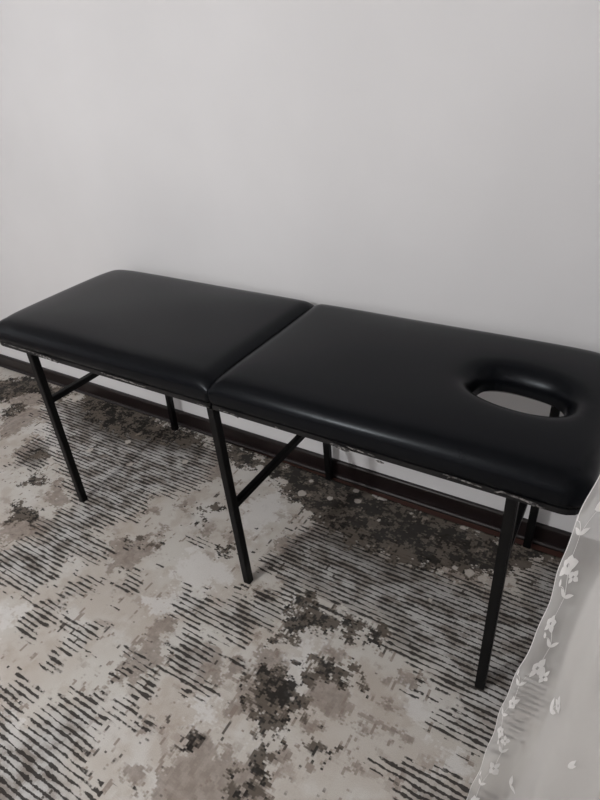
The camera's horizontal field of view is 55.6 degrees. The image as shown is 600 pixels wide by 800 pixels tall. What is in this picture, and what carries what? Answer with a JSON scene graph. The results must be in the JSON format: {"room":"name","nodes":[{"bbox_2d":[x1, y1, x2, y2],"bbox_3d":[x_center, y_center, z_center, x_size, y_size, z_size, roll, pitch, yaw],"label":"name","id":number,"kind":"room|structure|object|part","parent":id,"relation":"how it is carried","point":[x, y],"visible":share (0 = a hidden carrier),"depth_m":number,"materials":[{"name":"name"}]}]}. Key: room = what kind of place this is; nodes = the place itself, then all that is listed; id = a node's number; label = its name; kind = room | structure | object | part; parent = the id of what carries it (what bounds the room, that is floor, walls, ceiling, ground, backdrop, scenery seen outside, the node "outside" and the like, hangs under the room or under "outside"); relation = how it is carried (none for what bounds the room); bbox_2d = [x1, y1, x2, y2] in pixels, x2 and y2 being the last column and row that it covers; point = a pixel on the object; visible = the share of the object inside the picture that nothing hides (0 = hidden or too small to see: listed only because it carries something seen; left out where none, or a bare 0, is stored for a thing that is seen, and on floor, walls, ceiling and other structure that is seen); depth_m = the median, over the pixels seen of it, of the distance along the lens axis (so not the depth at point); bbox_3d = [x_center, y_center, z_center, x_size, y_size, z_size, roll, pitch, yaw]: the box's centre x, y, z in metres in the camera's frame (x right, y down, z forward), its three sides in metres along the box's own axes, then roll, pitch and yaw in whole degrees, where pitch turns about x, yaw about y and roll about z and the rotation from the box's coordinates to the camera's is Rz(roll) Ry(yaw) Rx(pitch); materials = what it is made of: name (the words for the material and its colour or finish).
{"room":"massage room","nodes":[
{"label":"massage room","id":0,"kind":"room"},
{"bbox_2d":[0,0,599,535],"bbox_3d":[-0.874,-1.085,2.191,4.960,2.630,0.100,15,37,27],"label":"wall","id":1,"kind":"structure","parent":0,"point":[433,161],"depth_m":1.72,"materials":[{"name":"paint"}]},
{"bbox_2d":[0,354,599,560],"bbox_3d":[-0.825,0.018,2.831,4.760,0.080,0.025,15,37,27],"label":"baseboard","id":2,"kind":"structure","parent":1,"relation":"attached to","point":[546,536],"depth_m":2.30,"materials":[{"name":"brown wood"}]},
{"bbox_2d":[227,442,563,557],"bbox_3d":[-1.867,1.097,1.431,4.960,0.100,4.324,15,37,27],"label":"floor","id":3,"kind":"structure","parent":0,"point":[480,528],"depth_m":2.11,"materials":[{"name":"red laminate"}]},
{"bbox_2d":[0,367,561,799],"bbox_3d":[-1.196,0.864,1.614,3.735,0.010,2.896,15,37,27],"label":"rug","id":4,"kind":"object","parent":3,"relation":"on","point":[139,661],"visible":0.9,"depth_m":1.75,"materials":[{"name":"grey carpet"}]},
{"bbox_2d":[0,270,599,689],"bbox_3d":[-0.084,0.120,1.913,1.903,0.780,0.614,15,37,27],"label":"massage table","id":5,"kind":"object","parent":4,"relation":"on","point":[400,391],"visible":1,"depth_m":1.50,"materials":[{"name":"black leather"}]},
{"bbox_3d":[-0.885,0.121,2.099,0.046,0.680,0.035,15,37,27],"label":"leg","id":6,"kind":"part","parent":5,"relation":"part of","materials":[{"name":"black paint"}]},
{"bbox_2d":[0,270,314,402],"bbox_3d":[-0.506,-0.282,1.946,0.964,0.086,0.607,15,37,27],"label":"cushion","id":7,"kind":"object","parent":5,"relation":"on","point":[169,336],"depth_m":1.81,"materials":[{"name":"black leather"}]},
{"bbox_3d":[-0.599,-0.149,2.488,0.039,0.680,0.033,15,37,27],"label":"leg","id":8,"kind":"part","parent":5,"relation":"part of","materials":[{"name":"black paint"}]},
{"bbox_3d":[-0.205,0.309,1.723,0.061,0.680,0.035,15,37,27],"label":"leg","id":9,"kind":"part","parent":5,"relation":"part of","materials":[{"name":"black paint"}]},
{"bbox_3d":[0.090,0.031,2.124,0.041,0.680,0.031,15,37,27],"label":"leg","id":10,"kind":"part","parent":5,"relation":"part of","materials":[{"name":"black paint"}]},
{"bbox_2d":[208,304,599,508],"bbox_3d":[0.309,-0.058,1.510,0.940,0.097,0.607,15,37,27],"label":"cushion","id":11,"kind":"object","parent":5,"relation":"on","point":[400,391],"depth_m":1.39,"materials":[{"name":"black leather"}]},
{"bbox_3d":[0.467,0.487,1.365,0.029,0.679,0.027,15,37,27],"label":"leg","id":12,"kind":"part","parent":5,"relation":"part of","materials":[{"name":"black paint"}]},
{"bbox_3d":[0.754,0.211,1.764,0.027,0.679,0.025,15,37,27],"label":"leg","id":13,"kind":"part","parent":5,"relation":"part of","materials":[{"name":"black paint"}]},
{"bbox_3d":[-2.040,-1.200,-0.035,4.960,0.100,4.324,15,37,27],"label":"ceiling","id":14,"kind":"structure","parent":0,"visible":0},
{"bbox_2d":[466,475,599,799],"bbox_3d":[0.305,0.172,0.089,0.362,2.598,1.525,6,34,16],"label":"sheer curtain","id":15,"kind":"object","parent":14,"relation":"hanging from","point":[544,744],"visible":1,"depth_m":1.01,"materials":[{"name":"white fabric"}]}
]}

